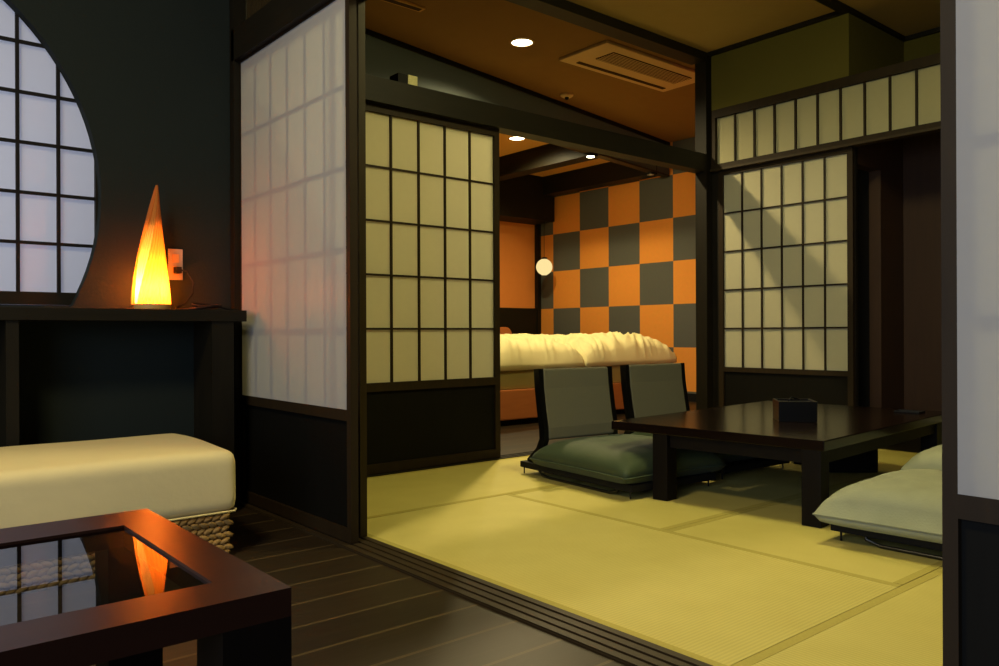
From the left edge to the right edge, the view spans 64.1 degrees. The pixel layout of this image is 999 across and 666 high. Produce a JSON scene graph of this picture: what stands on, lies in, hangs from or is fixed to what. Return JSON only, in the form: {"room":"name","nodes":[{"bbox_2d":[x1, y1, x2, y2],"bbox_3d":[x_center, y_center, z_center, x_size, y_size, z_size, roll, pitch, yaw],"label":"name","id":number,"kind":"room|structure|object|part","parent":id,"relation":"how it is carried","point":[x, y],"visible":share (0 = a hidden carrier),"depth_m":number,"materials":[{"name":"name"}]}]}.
{"room":"traditional dwelling","nodes":[
{"label":"traditional dwelling","id":0,"kind":"room"},
{"bbox_2d":[0,0,230,445],"bbox_3d":[-2.741,-0.739,2.307,3.970,3.000,0.055,0,0,-40],"label":"wall","id":1,"kind":"structure","parent":0,"point":[148,81],"depth_m":3.30,"materials":[{"name":"paint"}]},
{"bbox_2d":[0,0,97,305],"bbox_3d":[-2.399,-0.861,2.644,2.174,1.505,0.040,0,0,-40],"label":"window","id":2,"kind":"structure","parent":1,"relation":"in","point":[49,191],"depth_m":3.14,"materials":[{"name":"paper"}]},
{"bbox_3d":[-2.399,-0.861,2.644,2.174,1.505,0.040,0,0,-40],"label":"frame","id":3,"kind":"part","parent":2,"relation":"part of","materials":[{"name":"brown wood"}]},
{"bbox_2d":[168,249,182,279],"bbox_3d":[-1.382,-0.292,3.403,0.060,0.132,0.011,0,0,-40],"label":"wall outlet","id":4,"kind":"object","parent":1,"relation":"attached to","point":[175,256],"visible":0.94,"depth_m":3.40,"materials":[{"name":"beige plastic"}]},
{"bbox_2d":[172,254,178,262],"bbox_3d":[-1.379,-0.318,3.400,0.028,0.036,0.003,0,0,-40],"label":"socket","id":5,"kind":"object","parent":4,"relation":"attached to","point":[175,257],"depth_m":3.40,"materials":[{"name":"white plastic"}]},
{"bbox_2d":[91,504,625,665],"bbox_3d":[-0.854,0.793,0.065,3.970,0.080,6.000,0,0,-40],"label":"floor","id":6,"kind":"structure","parent":0,"point":[348,608],"depth_m":2.10,"materials":[{"name":"brown wood"}]},
{"bbox_2d":[0,433,236,552],"bbox_3d":[-1.852,0.573,2.284,2.022,0.370,0.637,0,0,-40],"label":"ottoman bench","id":7,"kind":"object","parent":6,"relation":"on","point":[189,482],"visible":0.62,"depth_m":2.52,"materials":[{"name":"beige fabric"}]},
{"bbox_2d":[0,307,246,512],"bbox_3d":[-2.538,0.335,2.287,3.649,0.850,0.228,0,0,-40],"label":"console table","id":8,"kind":"object","parent":6,"relation":"on","point":[213,329],"depth_m":3.29,"materials":[{"name":"brown wood"}]},
{"bbox_3d":[-1.797,0.356,2.915,0.040,0.803,0.218,0,0,-40],"label":"panel","id":9,"kind":"part","parent":8,"relation":"part of","materials":[{"name":"brown wood"}]},
{"bbox_2d":[0,307,246,321],"bbox_3d":[-2.539,-0.066,2.287,3.649,0.047,0.228,0,0,-40],"label":"countertop","id":10,"kind":"structure","parent":8,"relation":"on","point":[6,313],"depth_m":3.05,"materials":[{"name":"brown wood"}]},
{"bbox_2d":[131,185,170,308],"bbox_3d":[-1.411,-0.348,3.235,0.145,0.508,0.139,0,0,-40],"label":"table lamp","id":11,"kind":"object","parent":8,"relation":"on","point":[150,286],"visible":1,"depth_m":3.20,"materials":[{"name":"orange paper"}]},
{"bbox_3d":[-1.409,-0.359,3.237,0.130,0.486,0.131,0,0,-40],"label":"lamp shade","id":12,"kind":"part","parent":11,"relation":"part of","materials":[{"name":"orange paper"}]},
{"bbox_2d":[173,267,238,309],"bbox_3d":[-1.242,-0.189,3.388,0.265,0.184,0.127,0,0,-22],"label":"power cord","id":13,"kind":"object","parent":8,"relation":"on","point":[176,270],"visible":0.95,"depth_m":3.38,"materials":[{"name":"black plastic"}]},
{"bbox_3d":[-1.218,0.353,3.401,0.092,0.803,0.218,0,0,-40],"label":"panel","id":14,"kind":"part","parent":8,"relation":"part of","materials":[{"name":"brown wood"}]},
{"bbox_2d":[0,509,291,665],"bbox_3d":[-0.892,0.534,0.818,1.181,0.440,0.580,0,0,-40],"label":"coffee table","id":15,"kind":"object","parent":6,"relation":"on","point":[121,588],"visible":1,"depth_m":0.97,"materials":[{"name":"brown wood"}]},
{"bbox_3d":[-0.880,0.318,0.815,1.033,0.001,0.393,0,0,-40],"label":"glass","id":16,"kind":"part","parent":15,"relation":"part of","materials":[{"name":"glass"}]},
{"bbox_3d":[-0.632,0.550,1.360,0.085,0.405,0.085,0,0,-40],"label":"leg","id":17,"kind":"part","parent":15,"relation":"part of","materials":[{"name":"black wood"}]},
{"bbox_3d":[-0.314,0.549,0.981,0.085,0.405,0.085,0,0,-40],"label":"leg","id":18,"kind":"part","parent":15,"relation":"part of","materials":[{"name":"black wood"}]},
{"bbox_2d":[229,0,246,502],"bbox_3d":[-1.159,-0.745,3.612,0.128,3.000,0.100,0,0,-40],"label":"post","id":19,"kind":"object","parent":6,"relation":"on","point":[238,8],"visible":0.33,"depth_m":3.54,"materials":[{"name":"brown wood"}]},
{"bbox_2d":[235,501,712,665],"bbox_3d":[0.130,0.760,2.084,0.128,0.039,3.930,0,0,-40],"label":"sliding track","id":20,"kind":"object","parent":6,"relation":"on","point":[621,647],"visible":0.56,"depth_m":2.17,"materials":[{"name":"brown wood"}]},
{"bbox_2d":[240,0,358,543],"bbox_3d":[-0.831,-0.233,3.191,0.031,1.951,0.987,0,0,-40],"label":"door","id":21,"kind":"structure","parent":20,"relation":"on","point":[298,155],"depth_m":3.09,"materials":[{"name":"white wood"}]},
{"bbox_3d":[-0.826,0.505,3.193,0.008,0.383,0.933,0,0,-40],"label":"panel","id":22,"kind":"part","parent":21,"relation":"part of","materials":[{"name":"brown wood"}]},
{"bbox_2d":[356,0,366,536],"bbox_3d":[-0.507,-0.234,2.912,0.028,1.951,0.031,0,0,-40],"label":"post","id":23,"kind":"object","parent":20,"relation":"on","point":[360,4],"visible":0.77,"depth_m":2.90,"materials":[{"name":"brown wood"}]},
{"bbox_2d":[940,0,998,665],"bbox_3d":[1.054,-0.241,0.944,0.031,1.951,0.985,0,0,-40],"label":"door","id":24,"kind":"structure","parent":20,"relation":"on","point":[969,29],"depth_m":1.28,"materials":[{"name":"brown wood"}]},
{"bbox_3d":[1.059,0.494,0.946,0.008,0.389,0.937,0,0,-40],"label":"panel","id":25,"kind":"part","parent":24,"relation":"part of","materials":[{"name":"brown wood"}]},
{"bbox_2d":[365,34,668,174],"bbox_3d":[-0.002,-1.930,6.691,0.079,0.360,5.812,0,0,40],"label":"wall","id":26,"kind":"structure","parent":0,"point":[383,59],"depth_m":6.26,"materials":[{"name":"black paint"}]},
{"bbox_2d":[365,28,669,144],"bbox_3d":[0.027,-2.093,6.657,0.020,0.035,5.801,0,0,40],"label":"trim","id":27,"kind":"structure","parent":26,"relation":"attached to","point":[369,32],"depth_m":6.61,"materials":[{"name":"black wood"}]},
{"bbox_2d":[553,144,669,177],"bbox_3d":[-0.001,-1.742,6.691,0.089,0.015,5.813,0,0,40],"label":"trim","id":28,"kind":"structure","parent":26,"relation":"attached to","point":[601,156],"depth_m":8.19,"materials":[{"name":"brown wood"}]},
{"bbox_2d":[644,166,656,175],"bbox_3d":[1.644,-1.769,8.675,0.100,0.106,0.100,0,0,-40],"label":"spotlight","id":29,"kind":"object","parent":26,"relation":"attached to","point":[645,173],"visible":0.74,"depth_m":8.65,"materials":[{"name":"black"}]},
{"bbox_2d":[500,221,534,307],"bbox_3d":[-1.732,-1.228,8.719,5.760,1.830,0.100,0,0,-40],"label":"wall","id":30,"kind":"structure","parent":0,"point":[517,240],"depth_m":10.30,"materials":[{"name":"orange paint"}]},
{"bbox_2d":[499,133,609,176],"bbox_3d":[-0.688,-2.007,7.548,5.860,0.080,3.240,0,0,-40],"label":"ceiling","id":31,"kind":"structure","parent":0,"point":[506,146],"depth_m":8.61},
{"bbox_2d":[508,136,524,140],"bbox_3d":[0.177,-1.967,8.062,0.178,0.008,0.178,0,0,-40],"label":"recessed light","id":32,"kind":"object","parent":31,"relation":"in","point":[514,138],"visible":0.78,"depth_m":8.07,"materials":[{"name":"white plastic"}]},
{"bbox_2d":[499,175,554,224],"bbox_3d":[-1.603,-1.688,8.516,5.700,0.550,0.380,0,0,-40],"label":"soffit","id":33,"kind":"structure","parent":31,"relation":"attached to","point":[522,199],"depth_m":9.90,"materials":[{"name":"brown wood"}]},
{"bbox_2d":[536,257,551,274],"bbox_3d":[0.559,-1.349,10.002,0.204,1.246,0.204,0,0,-40],"label":"pendant lamp","id":34,"kind":"object","parent":31,"relation":"hanging from","point":[544,266],"visible":1,"depth_m":9.93,"materials":[{"name":"white"}]},
{"bbox_2d":[499,144,597,180],"bbox_3d":[0.369,-1.861,8.623,0.180,0.220,1.990,0,0,-40],"label":"beam","id":35,"kind":"structure","parent":31,"relation":"attached to","point":[548,156],"depth_m":8.48,"materials":[{"name":"brown wood"}]},
{"bbox_2d":[583,152,597,157],"bbox_3d":[0.885,-1.761,7.744,0.100,0.106,0.100,0,0,-40],"label":"spotlight","id":36,"kind":"object","parent":31,"relation":"attached to","point":[591,154],"visible":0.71,"depth_m":7.72,"materials":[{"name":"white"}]},
{"bbox_2d":[543,162,656,196],"bbox_3d":[1.183,-1.860,9.457,0.180,0.230,1.760,0,0,-40],"label":"beam","id":37,"kind":"structure","parent":31,"relation":"attached to","point":[609,173],"depth_m":9.47,"materials":[{"name":"brown wood"}]},
{"bbox_2d":[500,401,695,454],"bbox_3d":[-0.401,0.792,7.196,5.890,0.080,4.135,0,0,-40],"label":"floor","id":38,"kind":"structure","parent":0,"point":[521,437],"depth_m":5.77,"materials":[{"name":"brown wood"}]},
{"bbox_2d":[535,224,540,333],"bbox_3d":[0.506,-0.337,10.489,0.059,2.170,0.059,0,0,-40],"label":"post","id":39,"kind":"object","parent":38,"relation":"on","point":[537,227],"visible":0.64,"depth_m":10.47,"materials":[{"name":"brown wood"}]},
{"bbox_2d":[500,333,584,424],"bbox_3d":[-0.518,0.342,7.497,1.260,0.820,2.444,0,0,-40],"label":"bed","id":40,"kind":"object","parent":38,"relation":"on","point":[520,354],"visible":0.19,"depth_m":6.55,"materials":[{"name":"beige fabric"}]},
{"bbox_3d":[-0.481,0.357,7.453,1.080,0.210,2.240,0,0,-40],"label":"mattress","id":41,"kind":"part","parent":40,"relation":"part of","materials":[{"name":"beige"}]},
{"bbox_2d":[500,333,584,370],"bbox_3d":[-0.460,0.153,7.426,1.260,0.312,2.260,0,0,-40],"label":"duvet","id":42,"kind":"object","parent":40,"relation":"on","point":[518,352],"depth_m":6.68,"materials":[{"name":"white fabric"}]},
{"bbox_2d":[500,327,676,413],"bbox_3d":[0.466,0.338,8.323,1.270,0.820,2.443,0,0,-40],"label":"bed","id":43,"kind":"object","parent":38,"relation":"on","point":[614,349],"visible":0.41,"depth_m":7.38,"materials":[{"name":"beige fabric"}]},
{"bbox_3d":[-0.277,0.316,9.210,1.010,0.770,0.130,0,0,-40],"label":"headboard","id":44,"kind":"part","parent":43,"relation":"part of","materials":[{"name":"brown wood"}]},
{"bbox_2d":[501,331,676,366],"bbox_3d":[0.525,0.145,8.252,1.270,0.319,2.258,0,0,-40],"label":"duvet","id":45,"kind":"object","parent":43,"relation":"on","point":[614,349],"depth_m":7.41,"materials":[{"name":"white fabric"}]},
{"bbox_3d":[0.504,0.353,8.279,1.090,0.210,2.240,0,0,-40],"label":"mattress","id":46,"kind":"part","parent":43,"relation":"part of","materials":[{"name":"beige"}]},
{"bbox_2d":[695,52,713,409],"bbox_3d":[1.574,-0.686,6.087,0.120,2.860,0.100,0,0,-40],"label":"post","id":47,"kind":"object","parent":38,"relation":"on","point":[703,180],"visible":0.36,"depth_m":6.04,"materials":[{"name":"brown wood"}]},
{"bbox_2d":[538,137,695,393],"bbox_3d":[1.845,-0.708,9.016,0.100,2.900,4.240,0,0,-40],"label":"wall","id":48,"kind":"structure","parent":0,"point":[622,256],"depth_m":9.34,"materials":[{"name":"paper"}]},
{"bbox_2d":[687,393,695,401],"bbox_3d":[1.822,0.700,8.953,0.025,0.085,3.980,0,0,-40],"label":"baseboard","id":49,"kind":"structure","parent":48,"relation":"attached to","point":[691,397],"depth_m":8.63,"materials":[{"name":"black wood"}]},
{"bbox_2d":[365,0,939,141],"bbox_3d":[1.583,-2.162,4.840,5.860,0.090,6.430,0,0,-40],"label":"ceiling","id":50,"kind":"structure","parent":0,"point":[475,34],"depth_m":5.61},
{"bbox_2d":[381,0,425,11],"bbox_3d":[-0.774,-2.100,4.958,0.720,0.014,0.070,0,0,-40],"label":"ceiling vent","id":51,"kind":"object","parent":50,"relation":"in","point":[402,3],"visible":1,"depth_m":5.10,"materials":[{"name":"brown metal"}]},
{"bbox_2d":[510,37,533,46],"bbox_3d":[0.164,-2.107,5.785,0.178,0.008,0.178,0,0,-40],"label":"recessed light","id":52,"kind":"object","parent":50,"relation":"in","point":[517,42],"visible":1,"depth_m":5.78,"materials":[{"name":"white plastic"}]},
{"bbox_2d":[560,92,572,99],"bbox_3d":[0.596,-2.088,7.059,0.116,0.048,0.116,0,0,-40],"label":"smoke detector","id":53,"kind":"object","parent":50,"relation":"attached to","point":[566,95],"visible":1,"depth_m":7.03,"materials":[{"name":"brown plastic"}]},
{"bbox_2d":[506,0,705,64],"bbox_3d":[0.149,-2.078,4.916,3.560,0.065,0.130,0,0,-40],"label":"beam","id":54,"kind":"structure","parent":50,"relation":"attached to","point":[564,10],"depth_m":5.40,"materials":[{"name":"brown wood"}]},
{"bbox_2d":[559,40,694,91],"bbox_3d":[1.097,-2.098,6.338,1.260,0.030,0.490,0,0,-40],"label":"air conditioner","id":55,"kind":"object","parent":50,"relation":"attached to","point":[609,58],"visible":0.88,"depth_m":6.24,"materials":[{"name":"brown plastic"}]},
{"bbox_2d":[596,52,691,83],"bbox_3d":[1.155,-2.088,6.308,0.950,0.006,0.180,0,0,-40],"label":"grille","id":56,"kind":"object","parent":55,"relation":"attached to","point":[617,59],"depth_m":6.26,"materials":[{"name":"brown plastic"}]},
{"bbox_2d":[707,0,939,56],"bbox_3d":[2.281,-2.104,4.694,4.942,0.030,2.748,0,0,-3],"label":"batten","id":57,"kind":"object","parent":50,"relation":"attached to","point":[839,8],"visible":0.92,"depth_m":5.50,"materials":[{"name":"brown wood"}]},
{"bbox_2d":[711,13,852,110],"bbox_3d":[1.962,-1.918,5.634,0.060,0.480,1.060,0,0,-40],"label":"wall","id":58,"kind":"structure","parent":0,"point":[820,52],"depth_m":5.56,"materials":[{"name":"green paint"}]},
{"bbox_2d":[710,53,940,172],"bbox_3d":[2.909,-1.452,4.491,0.070,0.460,4.035,0,0,-40],"label":"window","id":59,"kind":"structure","parent":58,"relation":"in","point":[903,97],"depth_m":5.32,"materials":[{"name":"white paper"}]},
{"bbox_2d":[718,147,855,406],"bbox_3d":[1.993,-0.241,5.621,0.030,1.955,1.028,0,0,-40],"label":"door","id":60,"kind":"structure","parent":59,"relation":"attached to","point":[787,226],"depth_m":5.58,"materials":[{"name":"white paper"}]},
{"bbox_3d":[1.998,0.487,5.622,0.008,0.400,0.952,0,0,-40],"label":"panel","id":61,"kind":"part","parent":60,"relation":"part of","materials":[{"name":"brown wood"}]},
{"bbox_2d":[858,169,869,406],"bbox_3d":[2.170,-0.686,5.836,0.490,2.945,0.950,0,0,-40],"label":"wall","id":62,"kind":"structure","parent":0,"point":[863,176],"depth_m":5.66,"materials":[{"name":"black"}]},
{"bbox_2d":[853,16,903,408],"bbox_3d":[2.596,-0.711,5.522,0.760,2.900,0.080,0,0,-40],"label":"wall","id":63,"kind":"structure","parent":0,"point":[883,161],"depth_m":5.54,"materials":[{"name":"black wood"}]},
{"bbox_2d":[880,437,920,452],"bbox_3d":[3.606,0.757,4.340,0.900,0.044,3.020,0,0,-40],"label":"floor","id":64,"kind":"structure","parent":0,"point":[914,445],"depth_m":5.19,"materials":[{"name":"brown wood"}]},
{"bbox_2d":[855,147,858,405],"bbox_3d":[2.321,-0.239,5.282,0.033,1.960,0.092,0,0,-40],"label":"post","id":65,"kind":"object","parent":64,"relation":"on","point":[856,149],"visible":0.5,"depth_m":5.24,"materials":[{"name":"brown wood"}]},
{"bbox_2d":[903,32,941,410],"bbox_3d":[3.881,-0.716,4.628,0.100,2.900,3.100,0,0,-40],"label":"wall","id":66,"kind":"structure","parent":0,"point":[921,153],"depth_m":5.62,"materials":[{"name":"black wood"}]},
{"bbox_3d":[-2.572,-0.689,5.318,0.099,2.900,4.230,0,0,-40],"label":"wall","id":67,"kind":"structure","parent":0,"visible":0},
{"bbox_2d":[345,74,705,172],"bbox_3d":[0.161,-1.278,4.906,3.560,0.130,0.105,0,0,-40],"label":"beam","id":68,"kind":"structure","parent":67,"relation":"attached to","point":[378,90],"depth_m":4.87,"materials":[{"name":"brown wood"}]},
{"bbox_2d":[390,73,416,85],"bbox_3d":[-0.520,-1.364,4.325,0.120,0.052,0.091,0,0,-40],"label":"box","id":69,"kind":"object","parent":68,"relation":"on","point":[408,79],"visible":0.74,"depth_m":4.29,"materials":[{"name":"black"}]},
{"bbox_3d":[1.874,0.805,3.605,4.500,0.035,4.120,0,0,-40],"label":"floor","id":70,"kind":"structure","parent":0,"visible":0},
{"bbox_2d":[367,451,532,477],"bbox_3d":[0.170,0.764,4.904,3.560,0.051,0.100,0,0,-40],"label":"sliding track","id":71,"kind":"object","parent":70,"relation":"on","point":[505,456],"visible":0.2,"depth_m":4.52,"materials":[{"name":"brown wood"}]},
{"bbox_2d":[345,97,500,474],"bbox_3d":[-0.446,-0.236,4.397,1.146,1.954,0.030,0,0,-40],"label":"door","id":72,"kind":"structure","parent":71,"relation":"on","point":[433,186],"depth_m":4.45,"materials":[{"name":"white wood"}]},
{"bbox_3d":[-0.444,0.500,4.399,1.070,0.382,0.008,0,0,-40],"label":"panel","id":73,"kind":"part","parent":72,"relation":"part of","materials":[{"name":"brown wood"}]},
{"bbox_2d":[367,455,579,518],"bbox_3d":[-0.210,0.770,3.998,1.805,0.051,0.797,0,0,-40],"label":"mat","id":74,"kind":"object","parent":70,"relation":"on","point":[391,494],"visible":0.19,"depth_m":3.91,"materials":[{"name":"wicker"}]},
{"bbox_2d":[367,494,901,665],"bbox_3d":[0.270,0.768,2.726,0.905,0.051,1.762,0,0,-40],"label":"mat","id":75,"kind":"object","parent":70,"relation":"on","point":[714,603],"visible":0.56,"depth_m":2.46,"materials":[{"name":"fabric"}]},
{"bbox_2d":[512,462,880,529],"bbox_3d":[1.029,0.765,3.928,1.797,0.051,0.897,0,0,-40],"label":"mat","id":76,"kind":"object","parent":70,"relation":"on","point":[738,491],"visible":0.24,"depth_m":3.62,"materials":[{"name":"wicker"}]},
{"bbox_2d":[520,366,715,498],"bbox_3d":[0.574,0.463,4.032,0.550,0.557,0.850,0,0,-34],"label":"chair","id":77,"kind":"object","parent":76,"relation":"on","point":[570,402],"visible":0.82,"depth_m":4.19,"materials":[{"name":"grey fabric"}]},
{"bbox_3d":[0.199,0.443,4.162,0.028,0.514,0.153,0,0,-34],"label":"frame","id":78,"kind":"part","parent":77,"relation":"part of","materials":[{"name":"black paint"}]},
{"bbox_3d":[0.414,0.369,4.269,0.452,0.366,0.095,0,0,-34],"label":"backrest","id":79,"kind":"part","parent":77,"relation":"part of","materials":[{"name":"grey fabric"}]},
{"bbox_3d":[0.594,0.441,4.428,0.028,0.514,0.153,0,0,-34],"label":"frame","id":80,"kind":"part","parent":77,"relation":"part of","materials":[{"name":"black paint"}]},
{"bbox_2d":[529,434,726,483],"bbox_3d":[0.627,0.603,3.970,0.666,0.153,0.716,0,0,-34],"label":"seat cushion","id":81,"kind":"object","parent":77,"relation":"on","point":[618,458],"visible":0.82,"depth_m":3.77,"materials":[{"name":"green fabric"}]},
{"bbox_2d":[620,363,789,479],"bbox_3d":[1.097,0.461,4.495,0.550,0.557,0.850,0,0,-36],"label":"chair","id":82,"kind":"object","parent":76,"relation":"on","point":[647,389],"visible":0.43,"depth_m":4.66,"materials":[{"name":"grey fabric"}]},
{"bbox_3d":[0.717,0.441,4.613,0.028,0.514,0.153,0,0,-36],"label":"frame","id":83,"kind":"part","parent":82,"relation":"part of","materials":[{"name":"black paint"}]},
{"bbox_3d":[0.928,0.367,4.727,0.452,0.366,0.095,0,0,-36],"label":"backrest","id":84,"kind":"part","parent":82,"relation":"part of","materials":[{"name":"grey fabric"}]},
{"bbox_3d":[1.103,0.439,4.893,0.028,0.514,0.153,0,0,-36],"label":"frame","id":85,"kind":"part","parent":82,"relation":"part of","materials":[{"name":"black paint"}]},
{"bbox_2d":[631,432,755,462],"bbox_3d":[1.124,0.601,4.466,0.626,0.149,0.686,0,0,-36],"label":"seat cushion","id":86,"kind":"object","parent":82,"relation":"on","point":[726,458],"visible":0.06,"depth_m":4.13,"materials":[{"name":"green fabric"}]},
{"bbox_2d":[611,401,941,527],"bbox_3d":[1.414,0.572,3.891,1.520,0.332,1.000,0,0,-44],"label":"table","id":87,"kind":"object","parent":76,"relation":"on","point":[839,432],"visible":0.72,"depth_m":3.49,"materials":[{"name":"black paint"}]},
{"bbox_3d":[0.737,0.595,3.560,0.076,0.292,0.076,0,0,-44],"label":"leg","id":88,"kind":"part","parent":87,"relation":"part of","materials":[{"name":"black wood"}]},
{"bbox_2d":[773,397,816,421],"bbox_3d":[1.374,0.351,3.716,0.168,0.108,0.168,0,0,10],"label":"box","id":89,"kind":"object","parent":87,"relation":"on","point":[795,409],"visible":1,"depth_m":3.64,"materials":[{"name":"black"}]},
{"bbox_3d":[1.214,0.593,3.067,0.076,0.292,0.076,0,0,-44],"label":"leg","id":90,"kind":"part","parent":87,"relation":"part of","materials":[{"name":"black wood"}]},
{"bbox_2d":[894,409,924,413],"bbox_3d":[2.073,0.398,4.035,0.090,0.009,0.120,0,0,-44],"label":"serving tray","id":91,"kind":"object","parent":87,"relation":"on","point":[899,410],"visible":1,"depth_m":4.03,"materials":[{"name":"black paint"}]},
{"bbox_3d":[2.177,0.589,4.021,0.076,0.292,0.076,0,0,-44],"label":"leg","id":92,"kind":"part","parent":87,"relation":"part of","materials":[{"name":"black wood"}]},
{"bbox_2d":[829,449,877,472],"bbox_3d":[1.857,0.625,4.277,0.278,0.222,0.188,0,0,2],"label":"storage chest","id":93,"kind":"object","parent":76,"relation":"on","point":[867,462],"visible":0.16,"depth_m":4.19,"materials":[{"name":"black wood"}]},
{"bbox_2d":[668,477,941,584],"bbox_3d":[1.596,0.763,3.252,1.797,0.051,0.862,0,0,-40],"label":"mat","id":94,"kind":"object","parent":70,"relation":"on","point":[776,528],"visible":0.37,"depth_m":2.81,"materials":[{"name":"fabric"}]},
{"bbox_3d":[2.174,0.456,3.238,0.550,0.557,0.850,0,0,-41],"label":"chair","id":95,"kind":"object","parent":94,"relation":"on","visible":0},
{"bbox_2d":[901,445,941,470],"bbox_3d":[2.127,0.569,3.349,0.646,0.204,0.666,0,0,-43],"label":"seat cushion","id":96,"kind":"object","parent":95,"relation":"on","point":[931,458],"visible":0.14,"depth_m":3.33,"materials":[{"name":"green fabric"}]},
{"bbox_2d":[731,567,942,665],"bbox_3d":[1.472,0.764,1.992,1.805,0.051,0.902,0,0,-40],"label":"mat","id":97,"kind":"object","parent":70,"relation":"on","point":[902,626],"visible":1,"depth_m":1.94,"materials":[{"name":"fabric"}]},
{"bbox_2d":[831,524,941,559],"bbox_3d":[1.667,0.458,2.708,0.550,0.557,0.850,0,0,-41],"label":"chair","id":98,"kind":"object","parent":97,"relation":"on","point":[903,540],"visible":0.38,"depth_m":2.69,"materials":[{"name":"black paint"}]},
{"bbox_2d":[812,469,941,543],"bbox_3d":[1.593,0.596,2.803,0.706,0.162,0.686,0,0,-43],"label":"seat cushion","id":99,"kind":"object","parent":98,"relation":"on","point":[902,503],"visible":0.7,"depth_m":2.69,"materials":[{"name":"green fabric"}]},
{"bbox_2d":[875,449,917,473],"bbox_3d":[2.337,0.760,4.460,0.885,0.051,1.762,0,0,-40],"label":"mat","id":100,"kind":"object","parent":70,"relation":"on","point":[888,460],"visible":0.04,"depth_m":4.64,"materials":[{"name":"wicker"}]},
{"bbox_3d":[2.383,-0.690,6.765,1.970,2.860,0.100,0,0,-40],"label":"wall","id":101,"kind":"structure","parent":0,"visible":0},
{"bbox_2d":[712,172,718,407],"bbox_3d":[1.662,-0.236,6.058,0.065,1.958,0.055,0,0,-40],"label":"post","id":102,"kind":"object","parent":101,"relation":"attached to","point":[715,219],"visible":0.5,"depth_m":6.04,"materials":[{"name":"brown wood"}]},
{"bbox_3d":[0.739,-0.753,1.340,0.080,3.000,5.900,0,0,-40],"label":"wall partition","id":103,"kind":"structure","parent":0,"visible":0},
{"bbox_2d":[247,0,270,18],"bbox_3d":[0.135,-1.601,2.064,0.020,0.500,3.898,0,0,-40],"label":"window","id":104,"kind":"structure","parent":103,"relation":"in","point":[253,6],"depth_m":3.49,"materials":[{"name":"brown wood"}]},
{"bbox_2d":[231,0,366,61],"bbox_3d":[0.118,-1.282,2.087,0.128,0.138,3.940,0,0,-40],"label":"beam","id":105,"kind":"structure","parent":103,"relation":"attached to","point":[276,17],"depth_m":3.26,"materials":[{"name":"brown wood"}]}
]}

